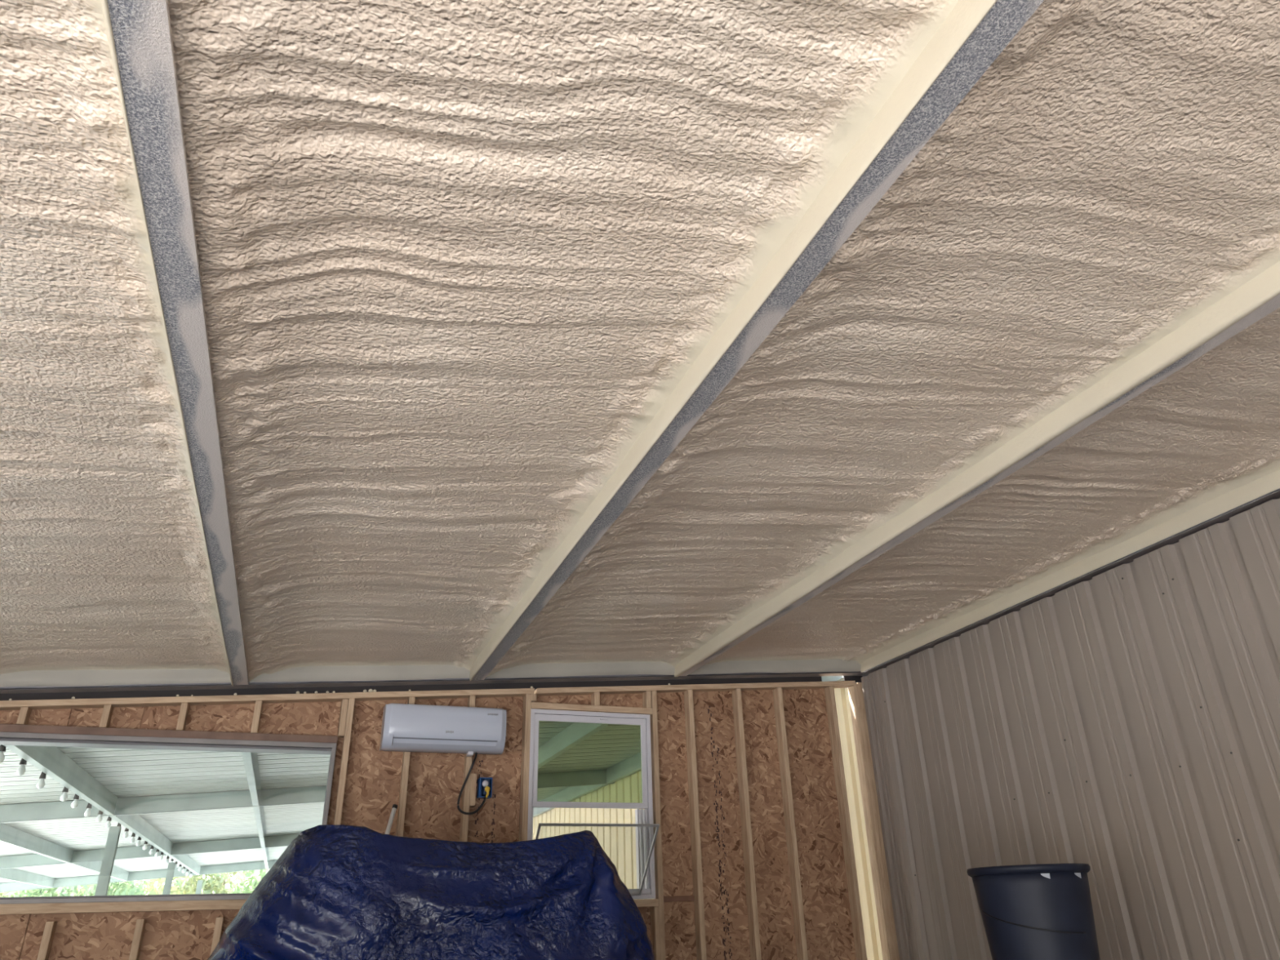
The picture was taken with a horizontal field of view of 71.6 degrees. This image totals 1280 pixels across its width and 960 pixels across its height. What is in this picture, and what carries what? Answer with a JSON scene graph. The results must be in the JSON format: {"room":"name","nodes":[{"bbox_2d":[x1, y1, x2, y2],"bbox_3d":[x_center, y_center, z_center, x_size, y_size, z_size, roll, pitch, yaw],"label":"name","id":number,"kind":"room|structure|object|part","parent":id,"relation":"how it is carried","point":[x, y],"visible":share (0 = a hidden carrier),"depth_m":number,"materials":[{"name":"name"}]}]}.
{"room":"metal workshop building","nodes":[
{"label":"metal workshop building","id":0,"kind":"room"},
{"bbox_2d":[0,675,899,959],"bbox_3d":[-2.567,2.470,5.152,9.512,3.275,0.128,8,-28,-19],"label":"wall","id":1,"kind":"structure","parent":0,"point":[754,855],"depth_m":6.22,"materials":[{"name":"brown wood"}]},
{"bbox_3d":[-3.967,3.024,4.362,1.324,1.655,0.017,8,-28,-19],"label":"osb panel","id":2,"kind":"part","parent":1,"relation":"part of","materials":[{"name":"brown wood"}]},
{"bbox_3d":[-4.697,1.282,4.947,2.672,0.213,0.017,8,-28,-19],"label":"osb panel","id":3,"kind":"part","parent":1,"relation":"part of","materials":[{"name":"brown wood"}]},
{"bbox_3d":[-3.269,1.467,5.439,0.408,0.244,0.017,8,-28,-19],"label":"osb panel","id":4,"kind":"part","parent":1,"relation":"part of","materials":[{"name":"brown wood"}]},
{"bbox_3d":[-2.901,3.173,4.726,0.985,1.655,0.017,8,-28,-19],"label":"osb panel","id":5,"kind":"part","parent":1,"relation":"part of","materials":[{"name":"brown wood"}]},
{"bbox_2d":[0,731,336,904],"bbox_3d":[-3.943,1.865,4.926,4.203,0.905,0.159,8,-28,-19],"label":"window","id":6,"kind":"structure","parent":1,"relation":"in","point":[6,738],"depth_m":5.33,"materials":[{"name":"grey"}]},
{"bbox_3d":[-2.195,3.269,4.961,0.551,1.655,0.017,8,-28,-19],"label":"osb panel","id":7,"kind":"part","parent":1,"relation":"part of","materials":[{"name":"brown wood"}]},
{"bbox_3d":[-2.540,1.526,5.703,1.180,0.335,0.017,8,-28,-19],"label":"osb panel","id":8,"kind":"part","parent":1,"relation":"part of","materials":[{"name":"brown wood"}]},
{"bbox_3d":[-3.905,1.322,5.184,6.697,0.562,0.093,8,-28,-19],"label":"plate","id":9,"kind":"part","parent":1,"relation":"part of","materials":[{"name":"brown wood"}]},
{"bbox_2d":[384,804,397,834],"bbox_3d":[-1.606,2.470,5.265,0.033,1.069,0.431,-9,-27,14],"label":"pipe","id":10,"kind":"object","parent":1,"relation":"attached to","point":[394,806],"visible":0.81,"depth_m":5.60,"materials":[{"name":"white plastic"}]},
{"bbox_3d":[-1.560,2.773,5.471,0.874,2.962,0.017,8,-28,-19],"label":"osb panel","id":11,"kind":"part","parent":1,"relation":"part of","materials":[{"name":"brown wood"}]},
{"bbox_2d":[379,702,506,756],"bbox_3d":[-1.299,1.667,5.902,0.795,0.302,0.206,8,-28,-19],"label":"air conditioner","id":12,"kind":"object","parent":1,"relation":"attached to","point":[406,727],"visible":0.99,"depth_m":5.83,"materials":[{"name":"grey plastic"}]},
{"bbox_2d":[457,752,485,814],"bbox_3d":[-1.102,2.004,5.865,0.184,0.384,0.096,8,-28,-19],"label":"power cord","id":13,"kind":"object","parent":12,"relation":"hanging from","point":[476,753],"visible":1,"depth_m":5.85,"materials":[{"name":"black plastic"}]},
{"bbox_2d":[469,773,476,807],"bbox_3d":[-1.123,2.075,5.936,0.036,0.205,0.086,8,-28,-19],"label":"wood block","id":14,"kind":"object","parent":1,"relation":"attached to","point":[473,775],"visible":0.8,"depth_m":5.90,"materials":[{"name":"brown wood"}]},
{"bbox_2d":[476,777,492,798],"bbox_3d":[-1.034,2.062,5.931,0.084,0.136,0.128,8,-28,-19],"label":"outlet box","id":15,"kind":"object","parent":1,"relation":"attached to","point":[484,784],"visible":0.99,"depth_m":5.93,"materials":[{"name":"blue plastic"}]},
{"bbox_2d":[481,778,489,795],"bbox_3d":[-1.035,2.063,5.948,0.034,0.102,0.084,8,-28,-19],"label":"receptacle","id":16,"kind":"object","parent":15,"relation":"attached to","point":[485,782],"depth_m":5.91,"materials":[{"name":"white plastic"}]},
{"bbox_3d":[-0.969,2.842,5.680,0.422,2.993,0.017,8,-28,-19],"label":"osb panel","id":17,"kind":"part","parent":1,"relation":"part of","materials":[{"name":"brown wood"}]},
{"bbox_3d":[-0.373,1.608,6.546,0.964,0.193,0.017,8,-28,-19],"label":"osb panel","id":18,"kind":"part","parent":1,"relation":"part of","materials":[{"name":"brown wood"}]},
{"bbox_2d":[527,708,659,899],"bbox_3d":[-0.287,2.154,5.997,0.922,1.229,0.489,8,-28,-19],"label":"window","id":19,"kind":"structure","parent":1,"relation":"in","point":[645,841],"depth_m":6.20,"materials":[{"name":"grey plastic"}]},
{"bbox_3d":[-0.350,1.991,6.281,0.838,0.622,0.029,8,-28,-19],"label":"sash","id":20,"kind":"part","parent":19,"relation":"part of","materials":[{"name":"grey plastic"}]},
{"bbox_3d":[-0.316,2.476,5.774,0.810,0.415,0.408,8,-28,-19],"label":"tilted sash","id":21,"kind":"part","parent":19,"relation":"part of","materials":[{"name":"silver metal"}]},
{"bbox_3d":[-0.327,2.743,5.905,0.838,0.031,0.046,8,-28,-19],"label":"rail","id":22,"kind":"part","parent":19,"relation":"part of","materials":[{"name":"grey plastic"}]},
{"bbox_3d":[-0.316,3.558,5.581,0.964,1.589,0.017,8,-28,-19],"label":"osb panel","id":23,"kind":"part","parent":1,"relation":"part of","materials":[{"name":"brown wood"}]},
{"bbox_3d":[0.250,2.966,6.112,0.319,3.091,0.017,8,-28,-19],"label":"osb panel","id":24,"kind":"part","parent":1,"relation":"part of","materials":[{"name":"brown wood"}]},
{"bbox_3d":[0.500,1.602,6.839,2.665,0.246,0.093,8,-28,-19],"label":"plate","id":25,"kind":"part","parent":1,"relation":"part of","materials":[{"name":"brown wood"}]},
{"bbox_3d":[0.581,2.998,6.232,0.423,3.123,0.017,8,-28,-19],"label":"osb panel","id":26,"kind":"part","parent":1,"relation":"part of","materials":[{"name":"brown wood"}]},
{"bbox_3d":[1.175,3.049,6.447,0.878,3.190,0.017,8,-28,-19],"label":"osb panel","id":27,"kind":"part","parent":1,"relation":"part of","materials":[{"name":"brown wood"}]},
{"bbox_3d":[1.794,3.101,6.609,0.050,3.130,0.089,8,-28,-19],"label":"corner post","id":28,"kind":"part","parent":1,"relation":"part of","materials":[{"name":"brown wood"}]},
{"bbox_3d":[1.846,3.098,6.645,0.050,3.164,0.050,8,-28,-19],"label":"corner post","id":29,"kind":"part","parent":1,"relation":"part of","materials":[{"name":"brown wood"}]},
{"bbox_2d":[0,0,1279,693],"bbox_3d":[-1.436,-0.993,1.349,11.300,0.999,10.200,8,-28,-19],"label":"ceiling","id":30,"kind":"structure","parent":0,"point":[343,343],"depth_m":2.66,"materials":[{"name":"plastic"}]},
{"bbox_2d":[532,688,883,959],"bbox_3d":[-0.519,6.024,12.671,0.031,3.466,13.716,8,-28,-19],"label":"wall","id":31,"kind":"structure","parent":0,"point":[619,843],"depth_m":11.87,"materials":[{"name":"beige metal"}]},
{"bbox_3d":[-2.082,7.965,16.504,0.031,3.466,0.914,8,-28,-19],"label":"wall panel","id":32,"kind":"part","parent":31,"relation":"part of","materials":[{"name":"beige metal"}]},
{"bbox_3d":[-1.770,7.577,15.737,0.031,3.466,0.914,8,-28,-19],"label":"wall panel","id":33,"kind":"part","parent":31,"relation":"part of","materials":[{"name":"beige metal"}]},
{"bbox_3d":[-1.457,7.189,14.971,0.031,3.466,0.914,8,-28,-19],"label":"wall panel","id":34,"kind":"part","parent":31,"relation":"part of","materials":[{"name":"beige metal"}]},
{"bbox_3d":[-1.145,6.801,14.204,0.031,3.466,0.914,8,-28,-19],"label":"wall panel","id":35,"kind":"part","parent":31,"relation":"part of","materials":[{"name":"beige metal"}]},
{"bbox_3d":[-0.832,6.412,13.438,0.031,3.466,0.914,8,-28,-19],"label":"wall panel","id":36,"kind":"part","parent":31,"relation":"part of","materials":[{"name":"beige metal"}]},
{"bbox_3d":[-0.519,6.024,12.671,0.031,3.466,0.914,8,-28,-19],"label":"wall panel","id":37,"kind":"part","parent":31,"relation":"part of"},
{"bbox_3d":[-0.207,5.636,11.904,0.031,3.466,0.914,8,-28,-19],"label":"wall panel","id":38,"kind":"part","parent":31,"relation":"part of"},
{"bbox_3d":[0.106,5.247,11.138,0.031,3.466,0.914,8,-28,-19],"label":"wall panel","id":39,"kind":"part","parent":31,"relation":"part of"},
{"bbox_3d":[1.669,3.306,7.305,0.031,3.466,0.914,8,-28,-19],"label":"wall panel","id":40,"kind":"part","parent":31,"relation":"part of","materials":[{"name":"beige metal"}]},
{"bbox_2d":[855,497,1279,959],"bbox_3d":[3.594,0.925,2.556,0.105,3.421,10.386,8,-28,-19],"label":"wall","id":41,"kind":"structure","parent":0,"point":[1123,722],"depth_m":5.00,"materials":[{"name":"grey metal"}]},
{"bbox_3d":[1.895,3.080,6.608,0.043,3.241,0.040,8,-28,-19],"label":"corner trim","id":42,"kind":"part","parent":41,"relation":"part of","materials":[{"name":"beige paint"}]},
{"bbox_3d":[1.921,3.065,6.580,0.014,3.241,0.033,8,-28,-19],"label":"corner trim","id":43,"kind":"part","parent":41,"relation":"part of","materials":[{"name":"beige paint"}]},
{"bbox_3d":[2.096,2.870,6.218,0.031,3.261,0.914,8,-28,-19],"label":"wall panel","id":44,"kind":"part","parent":41,"relation":"part of","materials":[{"name":"beige paint"}]},
{"bbox_3d":[2.409,2.482,5.452,0.031,3.261,0.914,8,-28,-19],"label":"wall panel","id":45,"kind":"part","parent":41,"relation":"part of","materials":[{"name":"beige paint"}]},
{"bbox_3d":[2.721,2.093,4.685,0.031,3.261,0.914,8,-28,-19],"label":"wall panel","id":46,"kind":"part","parent":41,"relation":"part of","materials":[{"name":"beige paint"}]},
{"bbox_3d":[3.034,1.705,3.918,0.031,3.261,0.914,8,-28,-19],"label":"wall panel","id":47,"kind":"part","parent":41,"relation":"part of","materials":[{"name":"beige paint"}]},
{"bbox_3d":[-0.831,1.962,0.397,9.800,0.120,10.100,8,-28,-19],"label":"floor","id":48,"kind":"structure","parent":0,"visible":0},
{"bbox_2d":[207,824,655,959],"bbox_3d":[-1.046,2.618,4.008,2.649,1.905,1.736,8,-28,-19],"label":"tarp cover","id":49,"kind":"object","parent":48,"relation":"on","point":[335,892],"visible":1,"depth_m":3.81,"materials":[{"name":"blue plastic"}]},
{"bbox_3d":[2.029,3.057,3.931,1.240,0.900,0.840,8,-28,-19],"label":"workbench","id":50,"kind":"object","parent":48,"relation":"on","visible":0},
{"bbox_2d":[966,863,1100,959],"bbox_3d":[1.918,2.259,4.207,0.568,0.780,0.568,8,-28,-19],"label":"trash can","id":51,"kind":"object","parent":50,"relation":"on","point":[1041,911],"visible":1,"depth_m":4.11,"materials":[{"name":"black plastic"}]},
{"label":"outside","id":52,"kind":"structure","parent":0,"visible":0},
{"bbox_3d":[-5.083,7.905,11.816,140.000,0.175,150.000,8,-28,-19],"label":"ground","id":53,"kind":"structure","parent":52,"visible":0},
{"bbox_2d":[0,884,88,897],"bbox_3d":[-25.230,17.144,36.089,4.958,7.294,5.663,8,-28,-19],"label":"tree","id":54,"kind":"object","parent":53,"relation":"on","point":[1,893],"visible":0.03,"depth_m":37.58,"materials":[{"name":"green plant"}]},
{"bbox_2d":[1,874,142,897],"bbox_3d":[-18.385,13.822,28.851,4.597,6.087,5.550,8,-28,-19],"label":"tree","id":55,"kind":"object","parent":53,"relation":"on","point":[90,890],"visible":0.06,"depth_m":27.46,"materials":[{"name":"green plant"}]},
{"bbox_2d":[109,873,230,895],"bbox_3d":[-25.239,22.026,46.272,6.776,7.423,5.427,8,-28,-19],"label":"tree","id":56,"kind":"object","parent":53,"relation":"on","point":[140,886],"visible":0.02,"depth_m":45.10,"materials":[{"name":"green plant"}]},
{"bbox_2d":[142,871,257,894],"bbox_3d":[-18.085,17.981,38.201,4.962,7.294,5.682,-1,-26,-1],"label":"tree","id":57,"kind":"object","parent":53,"relation":"on","point":[186,884],"visible":0.06,"depth_m":37.15,"materials":[{"name":"green plant"}]},
{"bbox_2d":[223,859,273,893],"bbox_3d":[-11.489,14.583,30.795,5.656,6.087,4.516,8,-28,-19],"label":"tree","id":58,"kind":"object","parent":53,"relation":"on","point":[247,882],"visible":0.09,"depth_m":29.94,"materials":[{"name":"green plant"}]},
{"bbox_2d":[0,675,844,895],"bbox_3d":[-6.718,6.657,13.540,11.400,3.674,20.350,8,-28,-19],"label":"porch roof","id":59,"kind":"structure","parent":53,"relation":"on","point":[211,812],"depth_m":11.29,"materials":[{"name":"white metal"}]},
{"bbox_2d":[0,744,6,763],"bbox_3d":[-4.717,2.009,6.507,0.066,0.116,0.186,8,-28,-19],"label":"festoon lights","id":60,"kind":"object","parent":59,"relation":"hanging from","point":[2,748],"depth_m":6.59,"materials":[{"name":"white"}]},
{"bbox_2d":[0,744,6,763],"bbox_3d":[-4.753,1.980,6.626,0.066,0.266,0.064,8,-28,-19],"label":"bulb","id":61,"kind":"object","parent":60,"relation":"attached to","point":[2,748],"depth_m":6.59,"materials":[{"name":"white glass"}]},
{"bbox_2d":[16,758,26,775],"bbox_3d":[-4.928,2.276,7.022,0.066,0.124,0.257,8,-28,-19],"label":"festoon lights","id":62,"kind":"object","parent":59,"relation":"hanging from","point":[21,770],"depth_m":7.12,"materials":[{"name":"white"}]},
{"bbox_2d":[16,758,26,775],"bbox_3d":[-4.975,2.252,7.173,0.066,0.266,0.064,8,-28,-19],"label":"bulb","id":63,"kind":"object","parent":62,"relation":"attached to","point":[21,770],"depth_m":7.12,"materials":[{"name":"white glass"}]},
{"bbox_2d":[36,771,46,789],"bbox_3d":[-5.169,2.581,7.613,0.066,0.134,0.264,8,-28,-19],"label":"festoon lights","id":64,"kind":"object","parent":59,"relation":"hanging from","point":[41,784],"depth_m":7.73,"materials":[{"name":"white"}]},
{"bbox_2d":[36,771,46,789],"bbox_3d":[-5.221,2.567,7.772,0.066,0.266,0.064,8,-28,-19],"label":"bulb","id":65,"kind":"object","parent":64,"relation":"attached to","point":[41,784],"depth_m":7.73,"materials":[{"name":"white glass"}]},
{"bbox_2d":[59,786,68,801],"bbox_3d":[-5.498,2.986,8.421,0.066,0.128,0.299,8,-28,-19],"label":"festoon lights","id":66,"kind":"object","parent":59,"relation":"hanging from","point":[64,797],"depth_m":8.55,"materials":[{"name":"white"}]},
{"bbox_2d":[59,786,68,801],"bbox_3d":[-5.556,2.975,8.597,0.066,0.266,0.064,8,-28,-19],"label":"bulb","id":67,"kind":"object","parent":66,"relation":"attached to","point":[64,797],"depth_m":8.55,"materials":[{"name":"white glass"}]},
{"bbox_2d":[71,793,79,808],"bbox_3d":[-5.683,3.217,8.875,0.066,0.130,0.314,8,-28,-19],"label":"festoon lights","id":68,"kind":"object","parent":59,"relation":"hanging from","point":[74,804],"depth_m":9.01,"materials":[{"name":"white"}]},
{"bbox_2d":[71,793,79,808],"bbox_3d":[-5.744,3.210,9.057,0.066,0.266,0.064,8,-28,-19],"label":"bulb","id":69,"kind":"object","parent":68,"relation":"attached to","point":[74,804],"depth_m":9.01,"materials":[{"name":"white glass"}]},
{"bbox_2d":[84,802,91,817],"bbox_3d":[-5.934,3.531,9.489,0.066,0.132,0.349,8,-28,-19],"label":"festoon lights","id":70,"kind":"object","parent":59,"relation":"hanging from","point":[87,812],"depth_m":9.63,"materials":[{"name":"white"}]},
{"bbox_2d":[84,802,91,817],"bbox_3d":[-5.997,3.530,9.675,0.066,0.266,0.064,8,-28,-19],"label":"bulb","id":71,"kind":"object","parent":70,"relation":"attached to","point":[87,812],"depth_m":9.63,"materials":[{"name":"white glass"}]},
{"bbox_2d":[95,810,102,822],"bbox_3d":[-6.171,3.819,10.072,0.066,0.125,0.347,8,-28,-19],"label":"festoon lights","id":72,"kind":"object","parent":59,"relation":"hanging from","point":[99,818],"depth_m":10.23,"materials":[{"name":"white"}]},
{"bbox_2d":[95,810,102,822],"bbox_3d":[-6.243,3.826,10.283,0.066,0.266,0.064,8,-28,-19],"label":"bulb","id":73,"kind":"object","parent":72,"relation":"attached to","point":[99,818],"depth_m":10.23,"materials":[{"name":"white glass"}]},
{"bbox_3d":[-6.226,5.387,9.989,0.220,2.777,0.220,8,-28,-19],"label":"post","id":74,"kind":"part","parent":59,"relation":"part of","materials":[{"name":"white wood"}]},
{"bbox_2d":[105,816,111,828],"bbox_3d":[-6.395,4.102,10.620,0.066,0.130,0.345,8,-28,-19],"label":"festoon lights","id":75,"kind":"object","parent":59,"relation":"hanging from","point":[108,824],"depth_m":10.78,"materials":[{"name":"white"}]},
{"bbox_2d":[105,816,111,828],"bbox_3d":[-6.465,4.109,10.825,0.066,0.266,0.064,8,-28,-19],"label":"bulb","id":76,"kind":"object","parent":75,"relation":"attached to","point":[108,824],"depth_m":10.78,"materials":[{"name":"white glass"}]},
{"bbox_2d":[122,827,192,877],"bbox_3d":[-8.715,6.985,16.309,0.066,0.134,11.127,8,-28,-19],"label":"festoon lights","id":77,"kind":"object","parent":59,"relation":"hanging from","point":[125,835],"depth_m":14.47,"materials":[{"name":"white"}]},
{"bbox_2d":[122,827,128,838],"bbox_3d":[-6.968,4.726,12.061,0.066,0.266,0.064,8,-28,-19],"label":"bulb","id":78,"kind":"object","parent":77,"relation":"attached to","point":[125,835],"depth_m":12.01,"materials":[{"name":"white glass"}]},
{"bbox_2d":[129,832,135,843],"bbox_3d":[-7.200,5.025,12.626,0.066,0.266,0.064,8,-28,-19],"label":"bulb","id":79,"kind":"object","parent":77,"relation":"attached to","point":[132,839],"depth_m":12.58,"materials":[{"name":"white glass"}]},
{"bbox_2d":[135,836,141,846],"bbox_3d":[-7.419,5.291,13.165,0.066,0.266,0.064,8,-28,-19],"label":"bulb","id":80,"kind":"object","parent":77,"relation":"attached to","point":[138,843],"depth_m":13.12,"materials":[{"name":"white glass"}]},
{"bbox_2d":[142,840,147,849],"bbox_3d":[-7.683,5.616,13.812,0.066,0.266,0.064,8,-28,-19],"label":"bulb","id":81,"kind":"object","parent":77,"relation":"attached to","point":[144,847],"depth_m":13.76,"materials":[{"name":"white glass"}]},
{"bbox_2d":[149,844,153,854],"bbox_3d":[-7.970,5.981,14.512,0.066,0.266,0.064,8,-28,-19],"label":"bulb","id":82,"kind":"object","parent":77,"relation":"attached to","point":[151,851],"depth_m":14.46,"materials":[{"name":"white glass"}]},
{"bbox_2d":[155,848,159,857],"bbox_3d":[-8.240,6.308,15.178,0.066,0.266,0.064,8,-28,-19],"label":"socket","id":83,"kind":"object","parent":77,"relation":"attached to","point":[157,854],"depth_m":15.13,"materials":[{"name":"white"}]},
{"bbox_2d":[159,852,163,860],"bbox_3d":[-8.472,6.600,15.747,0.066,0.266,0.064,8,-28,-19],"label":"socket","id":84,"kind":"object","parent":77,"relation":"attached to","point":[161,857],"depth_m":15.70,"materials":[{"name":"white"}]},
{"bbox_2d":[164,855,169,863],"bbox_3d":[-8.814,7.029,16.583,0.066,0.266,0.064,8,-28,-19],"label":"bulb","id":85,"kind":"object","parent":77,"relation":"attached to","point":[166,861],"depth_m":16.53,"materials":[{"name":"black"}]},
{"bbox_3d":[-8.534,8.253,15.648,0.220,2.777,0.220,8,-28,-19],"label":"post","id":86,"kind":"part","parent":59,"relation":"part of","materials":[{"name":"white wood"}]},
{"bbox_3d":[-10.927,11.226,21.516,0.220,2.777,0.220,8,-28,-19],"label":"post","id":87,"kind":"part","parent":59,"relation":"part of","materials":[{"name":"white wood"}]}
]}

